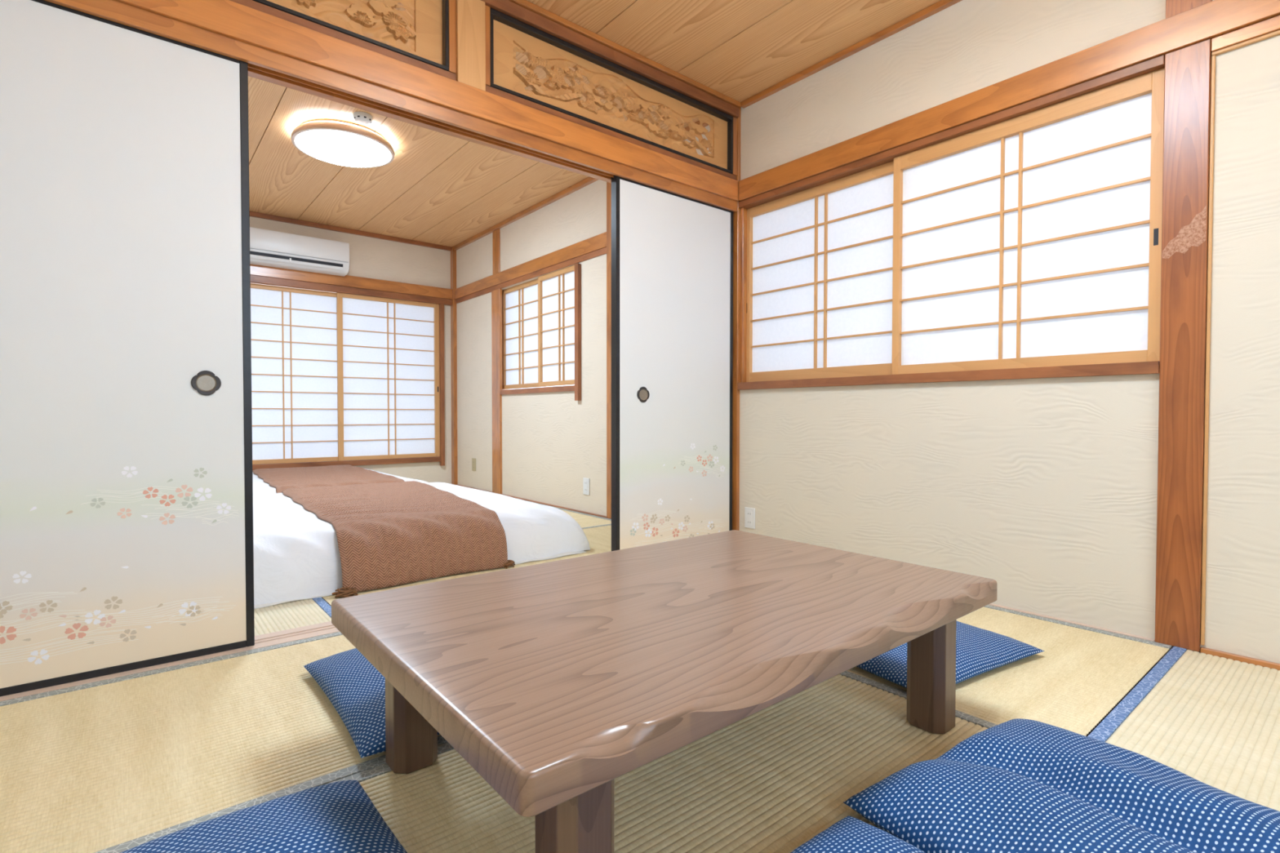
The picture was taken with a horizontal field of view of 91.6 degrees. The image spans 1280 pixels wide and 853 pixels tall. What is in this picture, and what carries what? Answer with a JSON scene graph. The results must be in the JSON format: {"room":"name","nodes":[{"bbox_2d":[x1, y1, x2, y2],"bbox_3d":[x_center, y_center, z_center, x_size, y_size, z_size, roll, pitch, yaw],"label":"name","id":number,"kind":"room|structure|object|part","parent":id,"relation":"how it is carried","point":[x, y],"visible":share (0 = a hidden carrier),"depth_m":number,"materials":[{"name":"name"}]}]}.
{"room":"traditional dwelling","nodes":[
{"label":"traditional dwelling","id":0,"kind":"room"},
{"bbox_2d":[0,0,254,696],"bbox_3d":[-1.466,-0.211,1.652,0.742,1.766,0.025,-1,1,-39],"label":"door","id":1,"kind":"structure","parent":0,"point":[126,481],"depth_m":1.69,"materials":[{"name":"paper"}]},
{"bbox_2d":[0,466,238,664],"bbox_3d":[-1.454,0.359,1.664,0.649,0.500,0.001,-1,1,-39],"label":"print","id":2,"kind":"object","parent":1,"relation":"attached to","point":[96,562],"depth_m":1.69},
{"bbox_3d":[-1.468,0.662,1.670,0.700,0.020,0.022,-1,1,-39],"label":"frame rail","id":3,"kind":"part","parent":1,"relation":"part of","materials":[{"name":"black paint"}]},
{"bbox_3d":[-1.467,-1.085,1.635,0.700,0.019,0.022,-1,1,-39],"label":"frame rail","id":4,"kind":"part","parent":1,"relation":"part of","materials":[{"name":"black paint"}]},
{"bbox_3d":[-1.261,-0.127,1.810,0.072,0.072,0.006,-1,1,-39],"label":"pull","id":5,"kind":"part","parent":1,"relation":"part of","materials":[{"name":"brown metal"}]},
{"bbox_2d":[195,373,217,391],"bbox_3d":[-1.261,-0.127,1.810,0.050,0.050,0.004,-1,1,-39],"label":"door handle","id":6,"kind":"object","parent":1,"relation":"on","point":[204,382],"depth_m":1.81,"materials":[{"name":"metal"}]},
{"bbox_2d":[249,216,451,484],"bbox_3d":[-3.052,-0.597,5.314,3.010,2.452,0.100,-1,1,-39],"label":"wall","id":7,"kind":"structure","parent":0,"point":[374,258],"depth_m":5.91,"materials":[{"name":"paint"}]},
{"bbox_2d":[249,226,349,275],"bbox_3d":[-2.889,-1.463,5.224,0.798,0.272,0.216,-1,1,-39],"label":"air conditioner","id":8,"kind":"object","parent":7,"relation":"attached to","point":[270,248],"visible":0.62,"depth_m":5.16,"materials":[{"name":"white plastic"}]},
{"bbox_2d":[249,250,342,266],"bbox_3d":[-2.837,-1.375,5.162,0.688,0.040,0.040,-1,1,-39],"label":"outlet","id":9,"kind":"object","parent":8,"relation":"attached to","point":[264,256],"depth_m":5.13,"materials":[{"name":"white plastic"}]},
{"bbox_2d":[250,283,444,471],"bbox_3d":[-2.673,-0.397,5.598,1.832,1.587,0.130,-1,1,-39],"label":"window","id":10,"kind":"structure","parent":7,"relation":"in","point":[338,379],"depth_m":5.59,"materials":[{"name":"white paper"}]},
{"bbox_3d":[-3.021,-1.168,5.304,0.819,0.035,0.026,-1,1,-39],"label":"rail","id":11,"kind":"part","parent":10,"relation":"part of","materials":[{"name":"brown wood"}]},
{"bbox_3d":[-3.022,0.294,5.333,0.819,0.036,0.026,-1,1,-39],"label":"shoji panel","id":12,"kind":"part","parent":10,"relation":"part of","materials":[{"name":"brown wood"}]},
{"bbox_3d":[-2.688,0.331,5.601,1.794,0.046,0.128,-1,1,-39],"label":"sill","id":13,"kind":"part","parent":10,"relation":"part of","materials":[{"name":"brown wood"}]},
{"bbox_3d":[-2.338,-1.178,5.830,0.838,0.035,0.026,-1,1,-39],"label":"rail","id":14,"kind":"part","parent":10,"relation":"part of","materials":[{"name":"brown wood"}]},
{"bbox_3d":[-2.339,0.284,5.859,0.838,0.036,0.026,-1,1,-39],"label":"shoji panel","id":15,"kind":"part","parent":10,"relation":"part of","materials":[{"name":"brown wood"}]},
{"bbox_2d":[249,211,451,251],"bbox_3d":[-3.024,-1.742,5.230,2.974,0.035,0.031,-1,1,-39],"label":"beam","id":16,"kind":"structure","parent":7,"relation":"attached to","point":[252,214],"depth_m":5.55,"materials":[{"name":"brown wood"}]},
{"bbox_2d":[249,263,452,299],"bbox_3d":[-3.019,-1.292,5.233,2.974,0.099,0.047,-1,1,-39],"label":"beam","id":17,"kind":"structure","parent":7,"relation":"attached to","point":[257,270],"depth_m":5.57,"materials":[{"name":"brown wood"}]},
{"bbox_2d":[250,275,452,305],"bbox_3d":[-3.023,-1.213,5.239,2.974,0.056,0.036,-1,1,-39],"label":"beam","id":18,"kind":"structure","parent":7,"relation":"attached to","point":[255,279],"depth_m":5.55,"materials":[{"name":"brown wood"}]},
{"bbox_2d":[248,2,698,246],"bbox_3d":[-1.849,-1.762,3.832,3.210,0.060,3.880,-1,1,-39],"label":"ceiling","id":19,"kind":"structure","parent":0,"point":[437,188],"depth_m":4.39,"materials":[{"name":"brown wood"}]},
{"bbox_2d":[290,120,394,168],"bbox_3d":[-1.771,-1.677,3.730,0.560,0.105,0.560,-1,1,-39],"label":"ceiling lamp","id":20,"kind":"object","parent":19,"relation":"attached to","point":[334,142],"visible":1,"depth_m":3.62,"materials":[{"name":"white plastic"}]},
{"bbox_3d":[-1.771,-1.707,3.729,0.496,0.022,0.496,-1,1,-39],"label":"plate","id":21,"kind":"part","parent":20,"relation":"part of","materials":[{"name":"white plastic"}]},
{"bbox_2d":[352,111,372,124],"bbox_3d":[-1.538,-1.710,3.454,0.100,0.027,0.100,-1,1,-39],"label":"smoke detector","id":22,"kind":"object","parent":19,"relation":"attached to","point":[360,117],"visible":1,"depth_m":3.43,"materials":[{"name":"white plastic"}]},
{"bbox_2d":[230,0,736,180],"bbox_3d":[-0.654,-1.226,2.327,2.929,0.113,0.080,-1,1,-39],"label":"beam","id":23,"kind":"structure","parent":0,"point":[250,3],"depth_m":2.22,"materials":[{"name":"brown wood"}]},
{"bbox_2d":[253,0,448,71],"bbox_3d":[-1.220,-1.420,1.829,1.346,0.292,0.042,-1,1,-39],"label":"transom","id":24,"kind":"object","parent":23,"relation":"on","point":[420,32],"visible":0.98,"depth_m":2.13,"materials":[{"name":"black paint"}]},
{"bbox_2d":[116,0,737,200],"bbox_3d":[-0.624,-1.196,2.282,2.918,0.102,0.012,-1,1,-39],"label":"beam","id":25,"kind":"structure","parent":23,"relation":"attached to","point":[228,18],"depth_m":2.15,"materials":[{"name":"brown wood"}]},
{"bbox_2d":[455,0,485,91],"bbox_3d":[-0.648,-1.413,2.320,0.108,0.328,0.101,-1,1,-39],"label":"post","id":26,"kind":"object","parent":23,"relation":"on","point":[470,14],"visible":0.59,"depth_m":2.28,"materials":[{"name":"brown wood"}]},
{"bbox_2d":[448,0,737,175],"bbox_3d":[-0.103,-1.438,2.746,1.542,0.292,0.037,-1,1,-39],"label":"strip","id":27,"kind":"object","parent":23,"relation":"on","point":[452,14],"visible":0.59,"depth_m":2.33,"materials":[{"name":"brown wood"}]},
{"bbox_2d":[489,8,733,173],"bbox_3d":[-0.055,-1.438,2.789,1.350,0.292,0.042,-1,1,-39],"label":"transom","id":28,"kind":"object","parent":23,"relation":"on","point":[637,94],"visible":0.95,"depth_m":2.71,"materials":[{"name":"black paint"}]},
{"bbox_3d":[-0.053,-1.574,2.784,1.350,0.020,0.037,-1,1,-39],"label":"frame rail","id":29,"kind":"part","parent":28,"relation":"part of","materials":[{"name":"black paint"}]},
{"bbox_3d":[-0.053,-1.299,2.789,1.350,0.013,0.037,-1,1,-39],"label":"frame rail","id":30,"kind":"part","parent":28,"relation":"part of","materials":[{"name":"black paint"}]},
{"bbox_2d":[456,125,711,515],"bbox_3d":[-0.654,-0.586,4.849,0.100,2.452,3.868,-1,1,-39],"label":"wall","id":31,"kind":"structure","parent":0,"point":[551,442],"depth_m":4.93,"materials":[{"name":"paint"}]},
{"bbox_2d":[471,457,475,471],"bbox_3d":[-1.573,0.361,5.897,0.009,0.120,0.080,-1,1,-39],"label":"wall socket","id":32,"kind":"object","parent":31,"relation":"attached to","point":[473,460],"visible":1,"depth_m":5.89,"materials":[{"name":"beige plastic"}]},
{"bbox_2d":[492,228,500,274],"bbox_3d":[-1.266,-1.537,5.487,0.012,0.382,0.125,-1,1,-39],"label":"post","id":33,"kind":"object","parent":31,"relation":"attached to","point":[496,233],"visible":1,"depth_m":5.47,"materials":[{"name":"brown wood"}]},
{"bbox_2d":[491,288,502,493],"bbox_3d":[-1.264,-0.303,5.507,0.024,1.800,0.156,-1,1,-39],"label":"post","id":34,"kind":"object","parent":31,"relation":"attached to","point":[496,295],"visible":0.84,"depth_m":5.48,"materials":[{"name":"brown wood"}]},
{"bbox_2d":[454,231,606,299],"bbox_3d":[-0.664,-1.280,4.756,0.018,0.099,3.644,-1,1,-39],"label":"beam","id":35,"kind":"structure","parent":31,"relation":"attached to","point":[598,242],"depth_m":4.92,"materials":[{"name":"brown wood"}]},
{"bbox_2d":[455,247,606,303],"bbox_3d":[-0.661,-1.210,4.760,0.011,0.042,3.644,-1,1,-39],"label":"beam","id":36,"kind":"structure","parent":31,"relation":"attached to","point":[603,251],"depth_m":4.93,"materials":[{"name":"brown wood"}]},
{"bbox_2d":[457,484,611,519],"bbox_3d":[-0.670,0.619,4.793,0.027,0.026,3.639,-1,1,-39],"label":"baseboard","id":37,"kind":"structure","parent":31,"relation":"attached to","point":[545,504],"depth_m":4.81,"materials":[{"name":"brown wood"}]},
{"bbox_2d":[500,263,581,400],"bbox_3d":[-0.814,-0.696,5.016,0.123,0.995,1.311,-1,1,-39],"label":"window","id":38,"kind":"structure","parent":31,"relation":"in","point":[541,317],"depth_m":4.94,"materials":[{"name":"white paper"}]},
{"bbox_3d":[-0.991,-0.341,5.261,0.026,0.035,0.639,-1,1,-39],"label":"shoji panel","id":39,"kind":"part","parent":38,"relation":"part of","materials":[{"name":"brown wood"}]},
{"bbox_3d":[-0.991,-1.180,5.244,0.026,0.035,0.639,-1,1,-39],"label":"rail","id":40,"kind":"part","parent":38,"relation":"part of","materials":[{"name":"brown wood"}]},
{"bbox_3d":[-0.802,-0.290,5.016,0.113,0.042,1.188,-1,1,-39],"label":"sill","id":41,"kind":"part","parent":38,"relation":"part of","materials":[{"name":"brown wood"}]},
{"bbox_3d":[-0.622,-0.331,4.769,0.026,0.035,0.511,-1,1,-39],"label":"shoji panel","id":42,"kind":"part","parent":38,"relation":"part of","materials":[{"name":"brown wood"}]},
{"bbox_3d":[-0.621,-1.170,4.753,0.026,0.035,0.511,-1,1,-39],"label":"rail","id":43,"kind":"part","parent":38,"relation":"part of","materials":[{"name":"brown wood"}]},
{"bbox_2d":[453,120,708,250],"bbox_3d":[-0.669,-1.731,4.743,0.031,0.035,3.644,-1,1,-39],"label":"beam","id":44,"kind":"structure","parent":31,"relation":"attached to","point":[588,180],"depth_m":4.93,"materials":[{"name":"brown wood"}]},
{"bbox_2d":[582,477,589,495],"bbox_3d":[-0.385,0.429,4.455,0.009,0.120,0.075,-1,1,-39],"label":"wall socket","id":45,"kind":"object","parent":31,"relation":"attached to","point":[585,481],"visible":1,"depth_m":4.45,"materials":[{"name":"white plastic"}]},
{"bbox_2d":[606,182,611,518],"bbox_3d":[-0.198,-0.539,4.184,0.007,2.325,0.082,-1,1,-39],"label":"post","id":46,"kind":"object","parent":31,"relation":"attached to","point":[608,184],"visible":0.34,"depth_m":4.19,"materials":[{"name":"brown wood"}]},
{"bbox_2d":[0,500,1279,852],"bbox_3d":[-0.516,0.721,2.292,3.250,0.121,8.030,-1,1,-39],"label":"floor","id":47,"kind":"structure","parent":0,"point":[120,764],"depth_m":1.34,"materials":[{"name":"beige wicker"}]},
{"bbox_2d":[120,780,407,852],"bbox_3d":[-0.545,0.632,0.744,0.570,0.115,0.570,-1,2,-41],"label":"floor cushion","id":48,"kind":"object","parent":47,"relation":"on","point":[339,816],"visible":1,"depth_m":0.92,"materials":[{"name":"fabric"}]},
{"bbox_2d":[252,468,426,494],"bbox_3d":[-2.695,0.496,4.390,2.144,0.245,1.694,-1,1,-39],"label":"bed","id":49,"kind":"object","parent":47,"relation":"on","point":[260,486],"visible":0.11,"depth_m":4.15,"materials":[{"name":"white fabric"}]},
{"bbox_2d":[252,464,404,493],"bbox_3d":[-2.377,0.379,4.651,0.842,0.062,1.606,-1,1,-39],"label":"throw","id":50,"kind":"object","parent":49,"relation":"on","point":[280,478],"visible":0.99,"depth_m":4.45,"materials":[{"name":"brown fabric"}]},
{"bbox_2d":[303,648,439,758],"bbox_3d":[-0.508,0.629,1.636,0.570,0.085,0.575,-1,1,-38],"label":"floor cushion","id":51,"kind":"object","parent":47,"relation":"on","point":[355,688],"visible":0.23,"depth_m":1.44,"materials":[{"name":"fabric"}]},
{"bbox_2d":[253,482,590,608],"bbox_3d":[-1.611,0.522,3.138,2.224,0.245,1.656,-1,1,-39],"label":"bed","id":52,"kind":"object","parent":47,"relation":"on","point":[296,553],"visible":0.34,"depth_m":2.67,"materials":[{"name":"white fabric"}]},
{"bbox_2d":[281,480,515,597],"bbox_3d":[-1.345,0.508,3.309,0.828,0.271,1.754,-1,1,-36],"label":"throw","id":53,"kind":"object","parent":52,"relation":"on","point":[388,534],"visible":1,"depth_m":2.74,"materials":[{"name":"brown fabric"}]},
{"bbox_2d":[450,246,457,484],"bbox_3d":[-1.851,-0.598,6.203,0.045,2.361,0.075,-1,1,-39],"label":"post","id":54,"kind":"object","parent":47,"relation":"on","point":[453,252],"visible":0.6,"depth_m":6.18,"materials":[{"name":"brown wood"}]},
{"bbox_2d":[331,529,997,852],"bbox_3d":[0.094,0.515,1.345,1.217,0.330,0.802,-1,1,-39],"label":"table","id":55,"kind":"object","parent":47,"relation":"on","point":[555,682],"visible":1,"depth_m":1.07,"materials":[{"name":"brown wood"}]},
{"bbox_3d":[-0.466,0.539,1.267,0.088,0.282,0.088,-1,1,-39],"label":"leg","id":56,"kind":"part","parent":55,"relation":"part of","materials":[{"name":"brown wood"}]},
{"bbox_3d":[-0.084,0.549,0.804,0.088,0.282,0.088,-1,1,-39],"label":"leg","id":57,"kind":"part","parent":55,"relation":"part of","materials":[{"name":"brown wood"}]},
{"bbox_3d":[0.665,0.537,1.421,0.088,0.282,0.088,-1,1,-39],"label":"leg","id":58,"kind":"part","parent":55,"relation":"part of","materials":[{"name":"brown wood"}]},
{"bbox_2d":[732,106,741,530],"bbox_3d":[0.493,-0.512,3.288,0.045,2.309,0.097,-1,1,-39],"label":"post","id":59,"kind":"object","parent":47,"relation":"on","point":[736,215],"visible":0.16,"depth_m":3.25,"materials":[{"name":"brown wood"}]},
{"bbox_2d":[790,815,924,852],"bbox_3d":[0.305,0.644,0.664,0.550,0.096,0.560,-1,1,-37],"label":"floor cushion","id":60,"kind":"object","parent":47,"relation":"on","point":[850,834],"visible":1,"depth_m":0.93,"materials":[{"name":"fabric"}]},
{"bbox_2d":[855,621,1044,688],"bbox_3d":[0.793,0.636,1.904,0.560,0.063,0.560,-1,1,-31],"label":"floor cushion","id":61,"kind":"object","parent":47,"relation":"on","point":[979,651],"visible":0.23,"depth_m":1.72,"materials":[{"name":"fabric"}]},
{"bbox_2d":[843,718,1279,852],"bbox_3d":[0.749,0.632,0.974,0.560,0.108,0.600,-1,1,-31],"label":"floor cushion","id":62,"kind":"object","parent":47,"relation":"on","point":[1018,785],"visible":1,"depth_m":0.99,"materials":[{"name":"fabric"}]},
{"bbox_2d":[1155,39,1211,651],"bbox_3d":[1.663,-0.232,1.901,0.081,1.806,0.104,-1,1,-39],"label":"post","id":63,"kind":"object","parent":47,"relation":"on","point":[1188,69],"visible":0.88,"depth_m":1.87,"materials":[{"name":"brown wood"}]},
{"bbox_2d":[613,175,733,551],"bbox_3d":[0.184,-0.237,3.011,0.764,1.766,0.025,-1,1,-39],"label":"door","id":64,"kind":"structure","parent":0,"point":[673,253],"depth_m":2.97,"materials":[{"name":"paper"}]},
{"bbox_3d":[0.015,-0.147,2.861,0.072,0.072,0.006,-1,1,-39],"label":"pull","id":65,"kind":"part","parent":64,"relation":"part of","materials":[{"name":"brown metal"}]},
{"bbox_2d":[639,389,648,399],"bbox_3d":[0.016,-0.147,2.861,0.050,0.050,0.004,-1,1,-39],"label":"door handle","id":66,"kind":"object","parent":64,"relation":"on","point":[643,393],"depth_m":2.87,"materials":[{"name":"metal"}]},
{"bbox_3d":[0.183,-1.111,2.995,0.722,0.019,0.022,-1,1,-39],"label":"frame rail","id":67,"kind":"part","parent":64,"relation":"part of","materials":[{"name":"black paint"}]},
{"bbox_2d":[630,443,727,546],"bbox_3d":[0.205,0.333,3.030,0.649,0.500,0.001,-1,1,-39],"label":"print","id":68,"kind":"object","parent":64,"relation":"attached to","point":[678,491],"depth_m":3.01},
{"bbox_2d":[526,0,941,102],"bbox_3d":[0.690,-1.647,0.704,3.150,0.060,4.120,-1,1,-39],"label":"ceiling","id":69,"kind":"structure","parent":0,"point":[739,50],"depth_m":2.60,"materials":[{"name":"brown wood"}]},
{"bbox_2d":[739,0,1279,663],"bbox_3d":[1.853,-0.495,1.712,0.100,2.400,4.160,-1,1,-39],"label":"wall","id":70,"kind":"structure","parent":0,"point":[1043,489],"depth_m":2.19,"materials":[{"name":"beige paint"}]},
{"bbox_2d":[0,621,339,701],"bbox_3d":[-0.656,0.674,2.365,2.929,0.032,0.124,-1,1,-39],"label":"sill","id":71,"kind":"structure","parent":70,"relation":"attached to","point":[261,641],"depth_m":1.86,"materials":[{"name":"brown wood"}]},
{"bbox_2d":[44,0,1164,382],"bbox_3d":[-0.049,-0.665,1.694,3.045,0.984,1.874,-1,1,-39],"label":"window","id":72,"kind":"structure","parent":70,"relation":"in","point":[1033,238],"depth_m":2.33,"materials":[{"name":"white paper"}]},
{"bbox_3d":[0.835,-0.249,2.946,0.026,0.052,0.800,-1,1,-39],"label":"shoji panel","id":73,"kind":"part","parent":72,"relation":"part of","materials":[{"name":"brown wood"}]},
{"bbox_3d":[0.836,-1.105,2.929,0.026,0.044,0.800,-1,1,-39],"label":"rail","id":74,"kind":"part","parent":72,"relation":"part of","materials":[{"name":"brown wood"}]},
{"bbox_3d":[1.345,-0.229,2.282,0.026,0.038,0.818,-1,1,-39],"label":"shoji panel","id":75,"kind":"part","parent":72,"relation":"part of","materials":[{"name":"brown wood"}]},
{"bbox_3d":[1.346,-1.085,2.265,0.026,0.056,0.818,-1,1,-39],"label":"rail","id":76,"kind":"part","parent":72,"relation":"part of","materials":[{"name":"brown wood"}]},
{"bbox_3d":[1.606,-0.590,1.938,0.002,0.052,0.012,-1,1,-39],"label":"finger pull","id":77,"kind":"part","parent":72,"relation":"part of","materials":[{"name":"black metal"}]},
{"bbox_2d":[611,177,613,551],"bbox_3d":[0.169,-0.238,3.035,0.757,1.766,0.022,-1,1,-39],"label":"door","id":78,"kind":"structure","parent":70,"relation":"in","point":[612,178],"depth_m":2.79,"materials":[{"name":"wood"}]},
{"bbox_2d":[744,506,755,528],"bbox_3d":[0.566,0.471,3.208,0.009,0.106,0.066,-1,1,-39],"label":"wall socket","id":79,"kind":"object","parent":70,"relation":"attached to","point":[749,513],"visible":1,"depth_m":3.20,"materials":[{"name":"white plastic"}]},
{"bbox_2d":[740,0,962,108],"bbox_3d":[1.796,-1.621,1.663,0.027,0.025,3.993,-1,1,-39],"label":"beam","id":80,"kind":"structure","parent":70,"relation":"attached to","point":[941,5],"depth_m":2.70,"materials":[{"name":"brown wood"}]},
{"bbox_2d":[737,360,1159,390],"bbox_3d":[1.068,-0.197,2.591,0.042,0.038,1.712,-1,1,-39],"label":"window sill","id":81,"kind":"structure","parent":70,"relation":"attached to","point":[1140,367],"depth_m":2.34,"materials":[{"name":"brown wood"}]},
{"bbox_2d":[737,54,1164,208],"bbox_3d":[1.061,-1.135,2.568,0.021,0.028,1.716,-1,1,-39],"label":"beam","id":82,"kind":"structure","parent":70,"relation":"attached to","point":[1158,62],"depth_m":2.31,"materials":[{"name":"brown wood"}]},
{"bbox_2d":[738,0,1279,201],"bbox_3d":[1.791,-1.182,1.673,0.031,0.102,4.000,-1,1,-39],"label":"beam","id":83,"kind":"structure","parent":70,"relation":"attached to","point":[1215,18],"depth_m":2.15,"materials":[{"name":"brown wood"}]},
{"bbox_2d":[988,603,1155,641],"bbox_3d":[1.062,0.664,2.604,0.018,0.024,1.714,-1,1,-39],"label":"baseboard","id":84,"kind":"structure","parent":70,"relation":"attached to","point":[990,604],"depth_m":2.10,"materials":[{"name":"brown wood"}]},
{"bbox_2d":[1165,0,1213,18],"bbox_3d":[1.645,-1.425,1.862,0.028,0.374,0.104,-1,1,-39],"label":"post","id":85,"kind":"object","parent":70,"relation":"attached to","point":[1173,7],"visible":0.52,"depth_m":1.87,"materials":[{"name":"brown wood"}]},
{"bbox_2d":[1200,55,1215,645],"bbox_3d":[1.680,-0.217,1.841,0.013,1.737,0.008,-1,1,-39],"label":"strip","id":86,"kind":"object","parent":70,"relation":"attached to","point":[1213,57],"visible":1,"depth_m":1.84,"materials":[{"name":"brown wood"}]},
{"bbox_2d":[1200,647,1279,670],"bbox_3d":[2.371,0.693,1.015,0.018,0.032,2.189,-1,1,-39],"label":"baseboard","id":87,"kind":"structure","parent":70,"relation":"attached to","point":[1202,650],"depth_m":1.79,"materials":[{"name":"brown wood"}]},
{"bbox_2d":[1211,14,1279,52],"bbox_3d":[2.372,-1.097,0.980,0.019,0.038,2.190,-1,1,-39],"label":"beam","id":88,"kind":"structure","parent":70,"relation":"attached to","point":[1272,24],"depth_m":1.76,"materials":[{"name":"beige wood"}]},
{"bbox_2d":[1211,30,1279,55],"bbox_3d":[2.374,-1.073,0.982,0.013,0.010,2.190,-1,1,-39],"label":"strip","id":89,"kind":"object","parent":70,"relation":"attached to","point":[1276,33],"visible":1,"depth_m":1.77,"materials":[{"name":"brown wood"}]},
{"bbox_3d":[-1.763,-0.516,1.304,0.100,2.452,7.930,-1,1,-39],"label":"wall","id":90,"kind":"structure","parent":0,"visible":0},
{"bbox_2d":[480,0,739,118],"bbox_3d":[-0.650,-1.601,2.315,2.929,0.046,0.101,-1,1,-39],"label":"beam","id":91,"kind":"structure","parent":90,"relation":"attached to","point":[513,10],"depth_m":2.67,"materials":[{"name":"brown wood"}]},
{"bbox_2d":[508,0,740,107],"bbox_3d":[-0.647,-1.637,2.311,2.929,0.023,0.111,-1,1,-39],"label":"beam","id":92,"kind":"structure","parent":91,"relation":"on","point":[526,4],"depth_m":2.70,"materials":[{"name":"brown wood"}]}
]}

